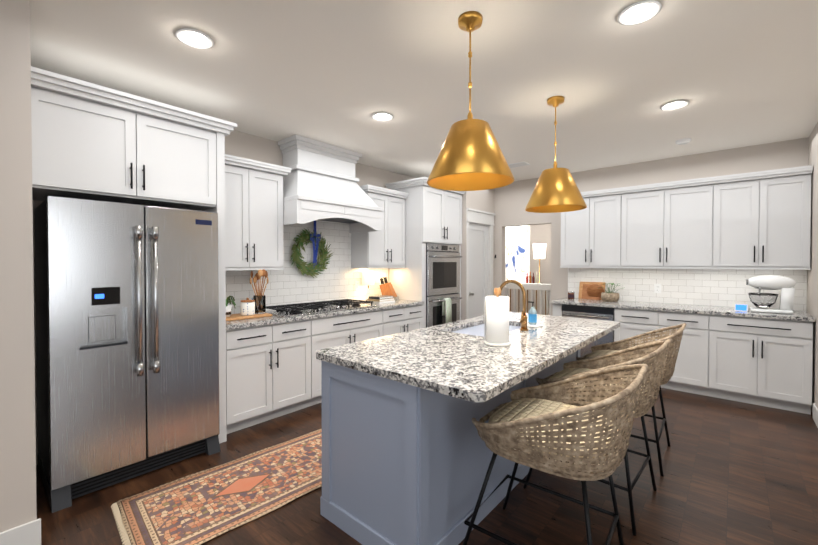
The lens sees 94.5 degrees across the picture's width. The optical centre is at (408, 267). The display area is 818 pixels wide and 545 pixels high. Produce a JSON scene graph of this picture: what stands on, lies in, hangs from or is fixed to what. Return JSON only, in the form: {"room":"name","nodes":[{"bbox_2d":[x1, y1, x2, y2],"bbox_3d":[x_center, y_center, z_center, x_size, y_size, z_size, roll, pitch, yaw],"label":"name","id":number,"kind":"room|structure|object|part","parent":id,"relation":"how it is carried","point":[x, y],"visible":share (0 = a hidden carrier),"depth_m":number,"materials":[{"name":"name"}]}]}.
{"room":"kitchen","nodes":[
{"label":"kitchen","id":0,"kind":"room"},
{"bbox_2d":[0,0,36,532],"bbox_3d":[-3.887,0.051,0.759,1.600,2.720,4.335,1,1,41],"label":"wall","id":1,"kind":"structure","parent":0,"point":[17,445],"depth_m":1.83,"materials":[{"name":"beige paint"}]},
{"bbox_2d":[0,518,40,544],"bbox_3d":[-3.270,1.348,0.255,0.015,0.140,4.350,1,1,41],"label":"baseboard","id":2,"kind":"structure","parent":1,"relation":"attached to","point":[28,533],"depth_m":1.85,"materials":[{"name":"white"}]},
{"bbox_2d":[32,130,413,464],"bbox_3d":[-1.364,0.002,4.487,0.508,2.720,4.605,1,1,41],"label":"wall","id":3,"kind":"structure","parent":0,"point":[338,277],"depth_m":4.26,"materials":[{"name":"white tile"}]},
{"bbox_2d":[225,154,291,270],"bbox_3d":[-1.552,-0.483,3.582,0.373,1.005,0.760,1,1,41],"label":"upper cabinet","id":4,"kind":"object","parent":3,"relation":"attached to","point":[253,214],"visible":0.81,"depth_m":3.50,"materials":[{"name":"grey wood"}]},
{"bbox_2d":[278,134,381,232],"bbox_3d":[-0.893,-0.893,4.191,0.568,0.918,1.133,1,1,41],"label":"range hood","id":5,"kind":"object","parent":3,"relation":"attached to","point":[320,180],"visible":0.92,"depth_m":4.02,"materials":[{"name":"grey wood"}]},
{"bbox_2d":[290,220,332,277],"bbox_3d":[-1.091,-0.215,4.299,0.099,0.671,0.603,1,1,41],"label":"wreath","id":6,"kind":"object","parent":5,"relation":"hanging from","point":[319,241],"visible":1,"depth_m":4.30,"materials":[{"name":"green plant"}]},
{"bbox_2d":[355,281,358,289],"bbox_3d":[-0.670,0.227,4.898,0.009,0.118,0.075,1,1,41],"label":"electrical outlet","id":7,"kind":"object","parent":3,"relation":"attached to","point":[356,285],"visible":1,"depth_m":4.89,"materials":[{"name":"white plastic"}]},
{"bbox_2d":[351,185,408,267],"bbox_3d":[-0.389,-0.501,4.930,0.373,1.005,0.740,1,1,41],"label":"upper cabinet","id":8,"kind":"object","parent":3,"relation":"attached to","point":[384,247],"visible":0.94,"depth_m":4.82,"materials":[{"name":"grey wood"}]},
{"bbox_2d":[30,0,817,180],"bbox_3d":[1.705,-1.383,2.628,9.200,0.100,14.500,1,1,41],"label":"ceiling","id":9,"kind":"structure","parent":0,"point":[734,73],"depth_m":2.54,"materials":[{"name":"beige paint"}]},
{"bbox_2d":[175,28,213,48],"bbox_3d":[-1.232,-1.319,2.179,0.196,0.014,0.196,1,1,41],"label":"recessed light","id":10,"kind":"object","parent":9,"relation":"in","point":[193,38],"visible":0.98,"depth_m":2.18,"materials":[{"name":"white plastic"}]},
{"bbox_2d":[372,112,393,120],"bbox_3d":[-0.233,-1.335,3.337,0.196,0.014,0.196,1,1,41],"label":"recessed light","id":11,"kind":"object","parent":9,"relation":"in","point":[381,116],"visible":1,"depth_m":3.34,"materials":[{"name":"white"}]},
{"bbox_2d":[427,11,514,190],"bbox_3d":[0.326,-0.889,2.016,0.462,0.868,0.462,1,1,41],"label":"pendant light","id":12,"kind":"object","parent":9,"relation":"hanging from","point":[471,157],"visible":1,"depth_m":1.91,"materials":[{"name":"gold metal"}]},
{"bbox_3d":[0.326,-1.067,2.013,0.130,0.513,0.130,1,1,41],"label":"rod","id":13,"kind":"part","parent":12,"relation":"part of","materials":[{"name":"gold metal"}]},
{"bbox_3d":[0.326,-0.635,2.019,0.462,0.360,0.462,1,1,41],"label":"lamp shade","id":14,"kind":"part","parent":12,"relation":"part of","materials":[{"name":"gold metal"}]},
{"bbox_2d":[508,161,529,167],"bbox_3d":[1.403,-1.358,5.003,0.340,0.011,0.180,1,1,41],"label":"ceiling vent","id":15,"kind":"object","parent":9,"relation":"in","point":[518,164],"visible":0.65,"depth_m":4.95,"materials":[{"name":"white metal"}]},
{"bbox_2d":[525,96,586,212],"bbox_3d":[1.161,-0.902,2.999,0.462,0.868,0.462,1,1,41],"label":"pendant light","id":16,"kind":"object","parent":9,"relation":"hanging from","point":[556,189],"visible":1,"depth_m":2.89,"materials":[{"name":"gold metal"}]},
{"bbox_3d":[1.161,-1.080,2.996,0.130,0.513,0.130,1,1,41],"label":"rod","id":17,"kind":"part","parent":16,"relation":"part of","materials":[{"name":"gold metal"}]},
{"bbox_3d":[1.161,-0.648,3.002,0.462,0.360,0.462,1,1,41],"label":"lamp shade","id":18,"kind":"part","parent":16,"relation":"part of","materials":[{"name":"gold metal"}]},
{"bbox_2d":[617,0,661,25],"bbox_3d":[1.188,-1.316,1.953,0.196,0.014,0.196,1,1,41],"label":"recessed light","id":19,"kind":"object","parent":9,"relation":"in","point":[639,12],"visible":1,"depth_m":1.95,"materials":[{"name":"white plastic"}]},
{"bbox_2d":[660,100,688,110],"bbox_3d":[2.174,-1.331,3.096,0.196,0.014,0.196,1,1,41],"label":"recessed light","id":20,"kind":"object","parent":9,"relation":"in","point":[675,105],"visible":1,"depth_m":3.10,"materials":[{"name":"white plastic"}]},
{"bbox_2d":[676,138,690,144],"bbox_3d":[2.902,-1.335,4.000,0.136,0.030,0.136,1,1,41],"label":"smoke detector","id":21,"kind":"object","parent":9,"relation":"attached to","point":[683,141],"visible":1,"depth_m":3.97,"materials":[{"name":"white plastic"}]},
{"bbox_2d":[36,388,817,544],"bbox_3d":[1.705,1.411,2.665,9.200,0.050,14.500,1,1,41],"label":"floor","id":22,"kind":"structure","parent":0,"point":[738,473],"depth_m":2.31,"materials":[{"name":"brown wood"}]},
{"bbox_2d":[34,196,220,512],"bbox_3d":[-1.987,0.486,2.716,0.827,1.800,0.930,1,1,41],"label":"fridge","id":23,"kind":"object","parent":22,"relation":"on","point":[127,328],"visible":1,"depth_m":2.41,"materials":[{"name":"silver metal"}]},
{"bbox_2d":[31,66,236,443],"bbox_3d":[-2.016,0.122,2.796,0.708,2.525,1.182,1,1,41],"label":"tall cabinet","id":24,"kind":"object","parent":22,"relation":"on","point":[92,141],"visible":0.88,"depth_m":2.52,"materials":[{"name":"grey wood"}]},
{"bbox_2d":[111,429,321,544],"bbox_3d":[-0.552,1.377,2.896,2.660,0.014,0.732,-1,1,-45],"label":"rug","id":25,"kind":"object","parent":22,"relation":"on","point":[200,508],"visible":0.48,"depth_m":2.28,"materials":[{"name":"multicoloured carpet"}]},
{"bbox_2d":[226,319,313,433],"bbox_3d":[-1.439,0.933,3.545,0.618,0.884,0.808,1,1,41],"label":"base cabinet","id":26,"kind":"object","parent":22,"relation":"on","point":[273,367],"depth_m":3.31,"materials":[{"name":"grey wood"}]},
{"bbox_2d":[226,299,421,330],"bbox_3d":[-0.870,0.463,4.178,0.643,0.037,2.533,1,1,41],"label":"countertop","id":27,"kind":"structure","parent":26,"relation":"on","point":[236,325],"depth_m":3.60,"materials":[{"name":"grey stone"}]},
{"bbox_2d":[226,313,271,320],"bbox_3d":[-1.546,0.443,3.454,0.290,0.020,0.485,1,1,41],"label":"cutting board","id":28,"kind":"object","parent":27,"relation":"on","point":[233,317],"visible":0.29,"depth_m":3.38,"materials":[{"name":"brown wood"}]},
{"bbox_2d":[226,296,235,316],"bbox_3d":[-1.648,0.342,3.361,0.204,0.181,0.221,1,1,41],"label":"plant","id":29,"kind":"object","parent":28,"relation":"on","point":[228,307],"visible":0.25,"depth_m":3.35,"materials":[{"name":"green plant"}]},
{"bbox_2d":[240,298,254,315],"bbox_3d":[-1.482,0.351,3.473,0.124,0.160,0.124,1,1,41],"label":"canister","id":30,"kind":"object","parent":28,"relation":"on","point":[247,306],"visible":1,"depth_m":3.42,"materials":[{"name":"ceramic"}]},
{"bbox_2d":[250,269,268,313],"bbox_3d":[-1.411,0.220,3.579,0.146,0.419,0.162,1,1,41],"label":"jar","id":31,"kind":"object","parent":28,"relation":"on","point":[259,298],"visible":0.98,"depth_m":3.55,"materials":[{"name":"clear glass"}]},
{"bbox_2d":[266,299,376,316],"bbox_3d":[-0.948,0.415,4.070,0.510,0.058,1.180,1,1,41],"label":"cooktop","id":32,"kind":"object","parent":27,"relation":"in","point":[291,310],"visible":0.94,"depth_m":3.93,"materials":[{"name":"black metal"}]},
{"bbox_2d":[362,271,374,300],"bbox_3d":[-0.527,0.238,4.907,0.172,0.390,0.172,1,1,41],"label":"table lamp","id":33,"kind":"object","parent":27,"relation":"on","point":[368,278],"visible":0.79,"depth_m":4.84,"materials":[{"name":"white glass"}]},
{"bbox_2d":[368,295,394,303],"bbox_3d":[-0.352,0.396,4.787,0.225,0.079,0.285,1,1,41],"label":"books","id":34,"kind":"object","parent":27,"relation":"on","point":[380,299],"visible":0.92,"depth_m":4.71,"materials":[{"name":"white paper"}]},
{"bbox_2d":[379,277,398,300],"bbox_3d":[-0.269,0.276,5.093,0.248,0.310,0.114,0,1,21],"label":"knife block","id":35,"kind":"object","parent":27,"relation":"on","point":[386,288],"visible":0.92,"depth_m":5.06,"materials":[{"name":"brown wood"}]},
{"bbox_2d":[314,311,385,404],"bbox_3d":[-0.855,0.924,4.221,0.618,0.884,0.980,1,1,41],"label":"base cabinet","id":36,"kind":"object","parent":22,"relation":"on","point":[338,330],"depth_m":3.93,"materials":[{"name":"grey wood"}]},
{"bbox_2d":[386,303,423,335],"bbox_3d":[-0.294,0.915,4.871,0.618,0.884,0.735,1,1,41],"label":"base cabinet","id":37,"kind":"object","parent":22,"relation":"on","point":[399,319],"depth_m":4.64,"materials":[{"name":"grey wood"}]},
{"bbox_2d":[385,177,465,327],"bbox_3d":[0.289,0.087,5.468,0.706,2.525,1.076,1,1,41],"label":"tall cabinet","id":38,"kind":"object","parent":22,"relation":"on","point":[429,274],"visible":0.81,"depth_m":5.13,"materials":[{"name":"grey wood"}]},
{"bbox_2d":[442,298,451,322],"bbox_3d":[0.527,0.604,5.230,0.066,0.377,0.140,1,1,41],"label":"dish towel","id":39,"kind":"object","parent":38,"relation":"hanging from","point":[447,307],"visible":0.88,"depth_m":5.21,"materials":[{"name":"fabric"}]},
{"bbox_2d":[320,348,580,544],"bbox_3d":[0.524,0.943,2.767,0.718,0.884,2.308,1,1,41],"label":"kitchen island","id":40,"kind":"object","parent":22,"relation":"on","point":[407,453],"depth_m":1.88,"materials":[{"name":"blue"}]},
{"bbox_2d":[316,312,619,403],"bbox_3d":[0.629,0.483,2.676,1.080,0.037,2.350,1,1,41],"label":"island countertop","id":41,"kind":"structure","parent":40,"relation":"on","point":[458,365],"depth_m":2.06,"materials":[{"name":"grey stone"}]},
{"bbox_2d":[452,324,520,335],"bbox_3d":[0.626,0.596,2.965,0.460,0.221,0.780,1,1,41],"label":"sink","id":42,"kind":"object","parent":41,"relation":"in","point":[476,329],"depth_m":3.06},
{"bbox_2d":[484,288,510,346],"bbox_3d":[0.545,0.295,2.331,0.160,0.345,0.160,1,1,41],"label":"paper towel","id":43,"kind":"object","parent":41,"relation":"on","point":[496,322],"visible":1,"depth_m":2.27,"materials":[{"name":"white paper"}]},
{"bbox_2d":[499,280,527,330],"bbox_3d":[0.765,0.275,2.836,0.246,0.372,0.107,1,1,41],"label":"faucet","id":44,"kind":"object","parent":41,"relation":"on","point":[523,321],"visible":0.85,"depth_m":2.78,"materials":[{"name":"gold metal"}]},
{"bbox_2d":[527,323,542,326],"bbox_3d":[0.984,0.455,3.011,0.156,0.008,0.156,1,1,41],"label":"soap tray","id":45,"kind":"object","parent":41,"relation":"on","point":[537,325],"visible":0.6,"depth_m":2.97,"materials":[{"name":"white ceramic"}]},
{"bbox_2d":[528,301,536,324],"bbox_3d":[0.983,0.358,3.010,0.068,0.182,0.065,1,1,41],"label":"soap bottle","id":46,"kind":"object","parent":45,"relation":"on","point":[532,316],"visible":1,"depth_m":2.99,"materials":[{"name":"blue"}]},
{"bbox_2d":[505,283,550,314],"bbox_3d":[1.984,0.806,7.265,2.400,1.040,0.160,1,1,41],"label":"stair railing","id":47,"kind":"object","parent":22,"relation":"on","point":[531,286],"visible":0.21,"depth_m":6.98,"materials":[{"name":"white wood"}]},
{"bbox_2d":[544,291,548,314],"bbox_3d":[2.211,0.818,7.835,1.500,1.000,0.400,1,1,41],"label":"console","id":48,"kind":"object","parent":22,"relation":"on","point":[547,302],"visible":0.04,"depth_m":7.24,"materials":[{"name":"white wood"}]},
{"bbox_2d":[526,272,537,283],"bbox_3d":[2.445,0.196,7.520,0.243,0.250,0.048,1,1,41],"label":"bottles","id":49,"kind":"object","parent":48,"relation":"on","point":[533,279],"visible":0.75,"depth_m":7.49,"materials":[{"name":"red glass"}]},
{"bbox_2d":[533,244,546,283],"bbox_3d":[2.590,-0.079,7.497,0.260,0.800,0.260,1,1,41],"label":"light","id":50,"kind":"object","parent":48,"relation":"on","point":[539,251],"visible":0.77,"depth_m":7.40,"materials":[{"name":"white fabric"}]},
{"bbox_2d":[463,364,648,544],"bbox_3d":[0.670,0.902,1.756,0.730,0.999,0.707,1,1,38],"label":"stool","id":51,"kind":"object","parent":22,"relation":"on","point":[546,428],"visible":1,"depth_m":1.53,"materials":[{"name":"wicker"}]},
{"bbox_3d":[0.630,1.101,1.789,0.629,0.600,0.549,1,1,38],"label":"frame","id":52,"kind":"part","parent":51,"relation":"part of","materials":[{"name":"black metal"}]},
{"bbox_3d":[0.665,0.753,1.757,0.558,0.111,0.558,1,1,38],"label":"seat","id":53,"kind":"part","parent":51,"relation":"part of","materials":[{"name":"wicker"}]},
{"bbox_2d":[553,305,614,356],"bbox_3d":[2.382,0.913,5.019,0.740,0.884,0.618,1,1,41],"label":"dishwasher","id":54,"kind":"object","parent":22,"relation":"on","point":[576,311],"depth_m":4.72,"materials":[{"name":"grey metal"}]},
{"bbox_2d":[523,339,672,535],"bbox_3d":[1.173,0.894,2.338,0.730,0.999,0.706,1,1,43],"label":"stool","id":55,"kind":"object","parent":22,"relation":"on","point":[647,400],"visible":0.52,"depth_m":2.16,"materials":[{"name":"wicker"}]},
{"bbox_3d":[1.135,1.093,2.375,0.628,0.600,0.549,1,1,43],"label":"frame","id":56,"kind":"part","parent":55,"relation":"part of","materials":[{"name":"black metal"}]},
{"bbox_3d":[1.168,0.745,2.340,0.558,0.111,0.558,1,1,43],"label":"seat","id":57,"kind":"part","parent":55,"relation":"part of","materials":[{"name":"wicker"}]},
{"bbox_2d":[576,323,686,475],"bbox_3d":[1.657,0.887,2.884,0.730,0.999,0.706,1,1,39],"label":"stool","id":58,"kind":"object","parent":22,"relation":"on","point":[623,344],"visible":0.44,"depth_m":2.90,"materials":[{"name":"wicker"}]},
{"bbox_3d":[1.653,0.738,2.886,0.558,0.111,0.558,1,1,39],"label":"seat","id":59,"kind":"part","parent":58,"relation":"part of","materials":[{"name":"wicker"}]},
{"bbox_3d":[1.618,1.086,2.919,0.629,0.600,0.549,1,1,39],"label":"frame","id":60,"kind":"part","parent":58,"relation":"part of","materials":[{"name":"black metal"}]},
{"bbox_2d":[615,309,710,395],"bbox_3d":[3.001,0.920,4.485,0.896,0.884,0.618,1,1,41],"label":"base cabinet","id":61,"kind":"object","parent":22,"relation":"on","point":[692,372],"depth_m":4.10,"materials":[{"name":"grey wood"}]},
{"bbox_2d":[711,317,814,414],"bbox_3d":[3.624,0.927,3.947,0.750,0.884,0.618,1,1,41],"label":"base cabinet","id":62,"kind":"object","parent":22,"relation":"on","point":[755,358],"depth_m":3.69,"materials":[{"name":"grey wood"}]},
{"bbox_2d":[551,297,814,320],"bbox_3d":[2.998,0.459,4.465,2.397,0.037,0.643,1,1,41],"label":"countertop","id":63,"kind":"structure","parent":62,"relation":"on","point":[716,311],"depth_m":4.19,"materials":[{"name":"grey stone"}]},
{"bbox_2d":[568,292,574,298],"bbox_3d":[2.246,0.379,5.237,0.086,0.100,0.086,1,1,41],"label":"candle jar","id":64,"kind":"object","parent":63,"relation":"on","point":[571,295],"visible":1,"depth_m":5.20,"materials":[{"name":"brown glass"}]},
{"bbox_2d":[578,282,605,299],"bbox_3d":[2.513,0.312,5.210,0.338,0.235,0.147,1,1,41],"label":"cutting boards","id":65,"kind":"object","parent":63,"relation":"on","point":[589,290],"visible":0.96,"depth_m":5.19,"materials":[{"name":"brown wood"}]},
{"bbox_2d":[598,283,624,301],"bbox_3d":[2.623,0.312,4.920,0.356,0.242,0.284,1,1,41],"label":"potted plant","id":66,"kind":"object","parent":63,"relation":"on","point":[609,296],"visible":1,"depth_m":4.85,"materials":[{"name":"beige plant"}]},
{"bbox_2d":[734,304,748,311],"bbox_3d":[3.465,0.411,3.937,0.065,0.070,0.104,-1,1,-37],"label":"smart display","id":67,"kind":"object","parent":63,"relation":"on","point":[741,307],"visible":1,"depth_m":3.92,"materials":[{"name":"white"}]},
{"bbox_2d":[746,275,795,313],"bbox_3d":[3.673,0.260,3.844,0.369,0.375,0.230,1,1,41],"label":"stand mixer","id":68,"kind":"object","parent":63,"relation":"on","point":[763,302],"visible":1,"depth_m":3.79,"materials":[{"name":"white"}]},
{"bbox_2d":[461,189,493,319],"bbox_3d":[0.679,-0.022,6.332,1.190,2.720,0.860,1,1,41],"label":"wall","id":69,"kind":"structure","parent":0,"point":[482,200],"depth_m":5.67,"materials":[{"name":"beige paint"}]},
{"bbox_2d":[469,222,487,317],"bbox_3d":[1.100,0.316,5.914,0.119,2.030,0.634,1,1,41],"label":"pantry door","id":70,"kind":"structure","parent":69,"relation":"in","point":[478,263],"depth_m":5.96,"materials":[{"name":"grey wood"}]},
{"bbox_2d":[466,208,495,318],"bbox_3d":[1.083,0.225,5.967,0.178,2.235,0.830,1,1,41],"label":"door frame","id":71,"kind":"structure","parent":69,"relation":"attached to","point":[479,216],"depth_m":5.91,"materials":[{"name":"white wood"}]},
{"bbox_2d":[508,224,550,314],"bbox_3d":[2.856,-0.060,9.183,5.000,2.720,0.100,1,1,41],"label":"wall","id":72,"kind":"structure","parent":0,"point":[540,234],"depth_m":8.93,"materials":[{"name":"beige paint"}]},
{"bbox_2d":[505,225,529,282],"bbox_3d":[2.293,-0.411,8.098,0.600,1.449,0.040,1,1,41],"label":"canvas art","id":73,"kind":"object","parent":72,"relation":"attached to","point":[517,266],"visible":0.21,"depth_m":8.05},
{"bbox_2d":[494,137,808,315],"bbox_3d":[3.037,-0.004,4.947,4.190,2.720,0.138,1,1,41],"label":"wall","id":74,"kind":"structure","parent":0,"point":[721,287],"depth_m":4.74,"materials":[{"name":"white tile"}]},
{"bbox_2d":[654,284,660,292],"bbox_3d":[3.136,0.259,4.767,0.075,0.118,0.009,1,1,41],"label":"electrical outlet","id":75,"kind":"object","parent":74,"relation":"attached to","point":[657,288],"visible":1,"depth_m":4.77,"materials":[{"name":"white plastic"}]},
{"bbox_2d":[560,165,812,269],"bbox_3d":[3.067,-0.496,4.571,2.447,1.005,0.373,1,1,41],"label":"upper cabinet","id":76,"kind":"object","parent":74,"relation":"attached to","point":[757,220],"visible":0.92,"depth_m":4.24,"materials":[{"name":"grey wood"}]},
{"bbox_2d":[806,122,817,413],"bbox_3d":[3.310,0.028,2.517,0.600,2.720,3.200,1,1,41],"label":"wall","id":77,"kind":"structure","parent":0,"point":[812,294],"depth_m":3.56,"materials":[{"name":"beige paint"}]},
{"bbox_2d":[812,403,817,427],"bbox_3d":[2.868,1.319,2.492,0.015,0.140,2.560,1,1,41],"label":"baseboard","id":78,"kind":"structure","parent":77,"relation":"attached to","point":[815,414],"depth_m":3.34,"materials":[{"name":"white wood"}]}
]}

